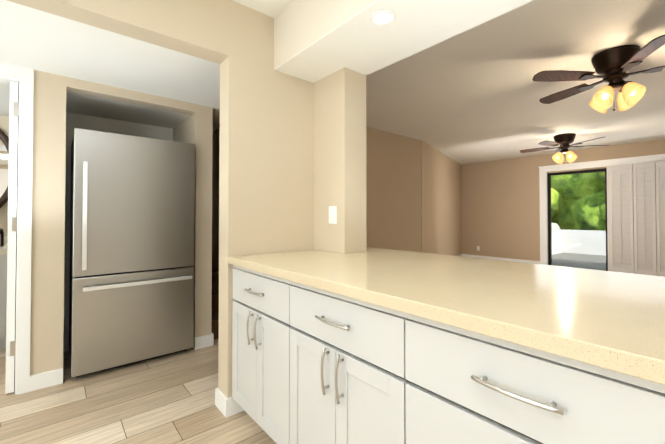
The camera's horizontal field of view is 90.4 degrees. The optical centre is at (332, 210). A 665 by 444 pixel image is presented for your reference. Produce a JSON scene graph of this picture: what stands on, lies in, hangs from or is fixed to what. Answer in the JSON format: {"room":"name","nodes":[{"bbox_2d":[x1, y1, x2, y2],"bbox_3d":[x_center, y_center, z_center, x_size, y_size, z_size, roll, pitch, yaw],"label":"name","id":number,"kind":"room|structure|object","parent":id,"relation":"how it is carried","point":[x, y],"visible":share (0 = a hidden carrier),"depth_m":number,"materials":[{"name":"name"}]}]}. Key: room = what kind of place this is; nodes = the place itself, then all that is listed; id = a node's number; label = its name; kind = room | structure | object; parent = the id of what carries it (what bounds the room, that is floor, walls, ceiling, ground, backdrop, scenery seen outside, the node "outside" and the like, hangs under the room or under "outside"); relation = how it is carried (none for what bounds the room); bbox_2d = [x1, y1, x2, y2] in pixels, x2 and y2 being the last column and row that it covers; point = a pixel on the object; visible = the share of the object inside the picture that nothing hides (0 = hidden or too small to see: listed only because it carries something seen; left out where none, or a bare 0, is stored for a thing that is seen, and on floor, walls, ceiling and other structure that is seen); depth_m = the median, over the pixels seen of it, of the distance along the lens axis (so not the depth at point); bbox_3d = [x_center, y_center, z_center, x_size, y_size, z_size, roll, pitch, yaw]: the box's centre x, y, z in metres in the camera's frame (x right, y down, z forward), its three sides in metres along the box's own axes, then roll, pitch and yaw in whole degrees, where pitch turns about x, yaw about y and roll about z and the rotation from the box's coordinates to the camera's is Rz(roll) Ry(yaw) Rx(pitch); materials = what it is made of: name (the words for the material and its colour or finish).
{"room":"kitchen","nodes":[
{"label":"kitchen","id":0,"kind":"room"},
{"bbox_2d":[0,115,8,235],"bbox_3d":[-2.791,0.131,2.733,2.907,2.122,1.630,1,-1,-40],"label":"wall","id":1,"kind":"structure","parent":0,"point":[4,124],"depth_m":3.21,"materials":[{"name":"beige paint"}]},
{"bbox_2d":[0,129,8,207],"bbox_3d":[-3.407,-0.405,2.988,0.840,1.040,0.035,1,-1,-40],"label":"oval mirror","id":2,"kind":"object","parent":1,"relation":"attached to","point":[4,154],"visible":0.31,"depth_m":3.19,"materials":[{"name":"brown mirror"}]},
{"bbox_2d":[0,0,219,130],"bbox_3d":[-2.737,-0.960,2.418,4.265,0.050,3.207,1,-1,-40],"label":"ceiling","id":3,"kind":"structure","parent":0,"point":[36,39],"depth_m":2.06,"materials":[{"name":"white paint"}]},
{"bbox_2d":[30,70,212,374],"bbox_3d":[-2.782,0.121,2.062,3.757,2.122,0.830,1,-1,-40],"label":"wall","id":4,"kind":"structure","parent":0,"point":[64,107],"depth_m":2.48,"materials":[{"name":"beige paint"}]},
{"bbox_2d":[5,81,18,393],"bbox_3d":[-2.330,0.168,2.397,0.107,2.013,0.747,1,-1,-40],"label":"bathroom door","id":5,"kind":"structure","parent":4,"relation":"in","point":[11,240],"depth_m":2.14,"materials":[{"name":"white wood"}]},
{"bbox_2d":[0,62,33,394],"bbox_3d":[-2.359,0.120,1.943,0.876,2.121,0.136,1,-1,-40],"label":"door frame","id":6,"kind":"structure","parent":4,"relation":"attached to","point":[23,77],"depth_m":2.15,"materials":[{"name":"white wood"}]},
{"bbox_2d":[29,332,243,417],"bbox_3d":[-1.291,1.139,2.507,1.506,0.100,1.841,1,-1,-40],"label":"baseboard","id":7,"kind":"structure","parent":4,"relation":"attached to","point":[227,407],"depth_m":2.19,"materials":[{"name":"white wood"}]},
{"bbox_2d":[0,339,276,443],"bbox_3d":[-1.374,1.189,0.532,4.170,0.060,8.000,1,-1,-40],"label":"floor","id":8,"kind":"structure","parent":0,"point":[168,399],"depth_m":1.96,"materials":[{"name":"brown wood"}]},
{"bbox_2d":[0,256,6,348],"bbox_3d":[-3.368,0.781,2.682,1.570,0.820,0.530,1,-1,-40],"label":"bathroom vanity","id":9,"kind":"object","parent":8,"relation":"on","point":[3,275],"depth_m":2.81,"materials":[{"name":"grey paint"}]},
{"bbox_2d":[0,244,6,255],"bbox_3d":[-3.363,0.350,2.683,1.590,0.038,0.555,1,-1,-40],"label":"countertop","id":10,"kind":"structure","parent":9,"relation":"on","point":[3,251],"depth_m":2.81,"materials":[{"name":"beige stone"}]},
{"bbox_2d":[0,228,3,247],"bbox_3d":[-3.085,0.251,3.076,0.024,0.172,0.147,1,-1,-40],"label":"faucet","id":11,"kind":"object","parent":10,"relation":"on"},
{"bbox_2d":[69,128,194,377],"bbox_3d":[-1.688,0.314,2.781,0.806,1.757,0.770,1,-1,-40],"label":"fridge","id":12,"kind":"object","parent":8,"relation":"on","point":[131,288],"visible":1,"depth_m":2.48,"materials":[{"name":"grey metal"}]},
{"bbox_2d":[211,269,218,339],"bbox_3d":[-1.599,0.578,3.823,0.288,1.260,1.818,1,-1,-40],"label":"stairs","id":13,"kind":"structure","parent":8,"relation":"on","point":[215,306],"depth_m":3.32,"materials":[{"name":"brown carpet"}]},
{"bbox_2d":[232,267,275,441],"bbox_3d":[-0.142,0.743,1.845,0.592,0.872,0.681,1,-1,-40],"label":"base cabinet","id":14,"kind":"object","parent":8,"relation":"on","point":[254,294],"depth_m":1.68,"materials":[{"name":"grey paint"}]},
{"bbox_2d":[276,279,379,443],"bbox_3d":[0.219,0.736,1.415,0.592,0.872,0.682,1,-1,-40],"label":"base cabinet","id":15,"kind":"object","parent":8,"relation":"on","point":[372,345],"depth_m":1.24,"materials":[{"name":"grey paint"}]},
{"bbox_2d":[380,307,664,443],"bbox_3d":[0.617,0.729,0.940,0.592,0.872,0.677,1,-1,-40],"label":"base cabinet","id":16,"kind":"object","parent":8,"relation":"on","point":[439,385],"depth_m":0.77,"materials":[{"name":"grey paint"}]},
{"bbox_2d":[228,247,664,386],"bbox_3d":[0.616,0.276,1.268,1.053,0.040,2.550,1,-1,-40],"label":"countertop","id":17,"kind":"structure","parent":16,"relation":"on","point":[612,321],"depth_m":0.98,"materials":[{"name":"beige stone"}]},
{"bbox_2d":[7,0,313,397],"bbox_3d":[-1.661,-0.142,1.124,4.265,2.620,0.140,1,-1,-40],"label":"wall","id":18,"kind":"structure","parent":0,"point":[266,177],"depth_m":1.99,"materials":[{"name":"beige paint"}]},
{"bbox_2d":[212,128,219,270],"bbox_3d":[-1.177,-0.104,3.713,0.195,2.620,3.207,1,-1,-40],"label":"wall","id":19,"kind":"structure","parent":0,"point":[215,193],"depth_m":3.73,"materials":[{"name":"paint"}]},
{"bbox_2d":[233,0,293,17],"bbox_3d":[-0.383,-1.305,-0.784,3.750,0.050,4.453,1,-1,-40],"label":"ceiling","id":20,"kind":"structure","parent":0,"point":[273,8],"depth_m":2.00,"materials":[{"name":"white paint"}]},
{"bbox_2d":[314,67,366,253],"bbox_3d":[0.047,0.142,2.250,0.195,2.085,0.323,1,-1,-40],"label":"partition column","id":21,"kind":"structure","parent":0,"point":[340,139],"depth_m":2.15,"materials":[{"name":"beige paint"}]},
{"bbox_2d":[329,206,336,223],"bbox_3d":[-0.003,0.028,2.147,0.016,0.114,0.078,1,-1,-40],"label":"light switch","id":22,"kind":"object","parent":21,"relation":"attached to","point":[332,214],"visible":1,"depth_m":2.14,"materials":[{"name":"white plastic"}]},
{"bbox_2d":[366,127,421,251],"bbox_3d":[0.238,-0.086,4.944,3.555,2.620,0.120,1,-1,-40],"label":"wall","id":23,"kind":"structure","parent":0,"point":[393,190],"depth_m":5.52,"materials":[{"name":"beige paint"}]},
{"bbox_2d":[421,140,461,255],"bbox_3d":[2.588,-0.046,7.639,0.120,2.620,3.758,-1,-1,33],"label":"wall","id":24,"kind":"structure","parent":0,"point":[441,225],"depth_m":7.11,"materials":[{"name":"beige paint"}]},
{"bbox_2d":[366,0,664,164],"bbox_3d":[2.991,-1.341,4.231,6.835,0.050,7.800,1,-1,-40],"label":"ceiling","id":25,"kind":"structure","parent":0,"point":[475,94],"depth_m":3.50,"materials":[{"name":"paint"}]},
{"bbox_2d":[520,133,609,163],"bbox_3d":[3.949,-1.055,5.696,1.322,0.479,1.305,1,-1,-40],"label":"fan","id":26,"kind":"object","parent":25,"relation":"hanging from","point":[563,141],"visible":1,"depth_m":5.61,"materials":[{"name":"brown wood"}]},
{"bbox_2d":[532,34,664,112],"bbox_3d":[2.455,-1.097,2.834,1.296,0.479,1.324,1,-1,-40],"label":"fan","id":27,"kind":"object","parent":25,"relation":"hanging from","point":[612,66],"visible":1,"depth_m":2.76,"materials":[{"name":"brown wood"}]},
{"bbox_2d":[461,139,664,260],"bbox_3d":[5.686,-0.063,6.473,0.200,2.620,7.800,1,-1,-40],"label":"wall","id":28,"kind":"structure","parent":0,"point":[500,208],"depth_m":7.97,"materials":[{"name":"beige paint"}]},
{"bbox_2d":[458,254,539,263],"bbox_3d":[1.478,1.183,6.002,6.839,0.115,1.885,1,-1,-40],"label":"baseboard","id":29,"kind":"structure","parent":28,"relation":"attached to","point":[503,259],"depth_m":8.12,"materials":[{"name":"white wood"}]},
{"bbox_2d":[547,168,607,270],"bbox_3d":[5.201,0.205,7.025,0.130,2.100,1.075,1,-1,-40],"label":"door","id":30,"kind":"structure","parent":28,"relation":"in","point":[550,231],"depth_m":7.06,"materials":[{"name":"clear glass"}]},
{"bbox_2d":[538,154,664,264],"bbox_3d":[6.284,0.103,5.618,0.080,2.262,4.925,1,-1,-40],"label":"door frame","id":31,"kind":"structure","parent":28,"relation":"attached to","point":[543,186],"depth_m":7.36,"materials":[{"name":"white wood"}]},
{"bbox_2d":[607,161,664,276],"bbox_3d":[6.087,0.174,5.735,0.044,2.125,2.052,1,-1,-40],"label":"window shutters","id":32,"kind":"object","parent":28,"relation":"attached to","point":[631,247],"visible":0.94,"depth_m":6.19,"materials":[{"name":"white"}]},
{"bbox_3d":[1.377,-1.476,2.879,11.550,0.100,8.200,1,-1,-40],"label":"roof slab","id":33,"kind":"structure","parent":0,"visible":0},
{"bbox_2d":[274,0,532,82],"bbox_3d":[1.251,-1.193,0.585,0.515,0.535,4.453,1,-1,-40],"label":"soffit","id":34,"kind":"structure","parent":33,"relation":"attached to","point":[315,41],"depth_m":1.75,"materials":[{"name":"beige paint"}]},
{"bbox_2d":[370,9,395,25],"bbox_3d":[0.236,-0.907,1.553,0.124,0.008,0.124,1,-1,-40],"label":"recessed light","id":35,"kind":"object","parent":34,"relation":"attached to","point":[381,17],"visible":1,"depth_m":1.55,"materials":[{"name":"white"}]},
{"label":"outside","id":36,"kind":"structure","parent":0,"visible":0},
{"bbox_2d":[552,253,605,269],"bbox_3d":[9.259,1.355,10.363,10.300,0.060,16.000,1,-1,-40],"label":"patio","id":37,"kind":"structure","parent":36,"point":[581,258],"depth_m":8.60,"materials":[{"name":"concrete"}]},
{"bbox_2d":[552,229,561,254],"bbox_3d":[5.869,0.951,9.431,3.480,0.720,0.200,1,-1,-40],"label":"wall","id":38,"kind":"structure","parent":37,"relation":"on","point":[559,246],"depth_m":10.20,"materials":[{"name":"white paint"}]},
{"bbox_2d":[551,172,605,230],"bbox_3d":[9.097,-1.683,10.756,3.576,6.902,13.695,1,-1,-40],"label":"hedge","id":39,"kind":"object","parent":37,"relation":"on","point":[596,195],"depth_m":10.83,"materials":[{"name":"green plant"}]},
{"bbox_2d":[562,230,605,255],"bbox_3d":[9.330,0.933,8.183,0.200,0.720,6.560,1,-1,-40],"label":"wall","id":40,"kind":"structure","parent":37,"relation":"on","point":[565,234],"depth_m":10.03,"materials":[{"name":"white paint"}]}
]}

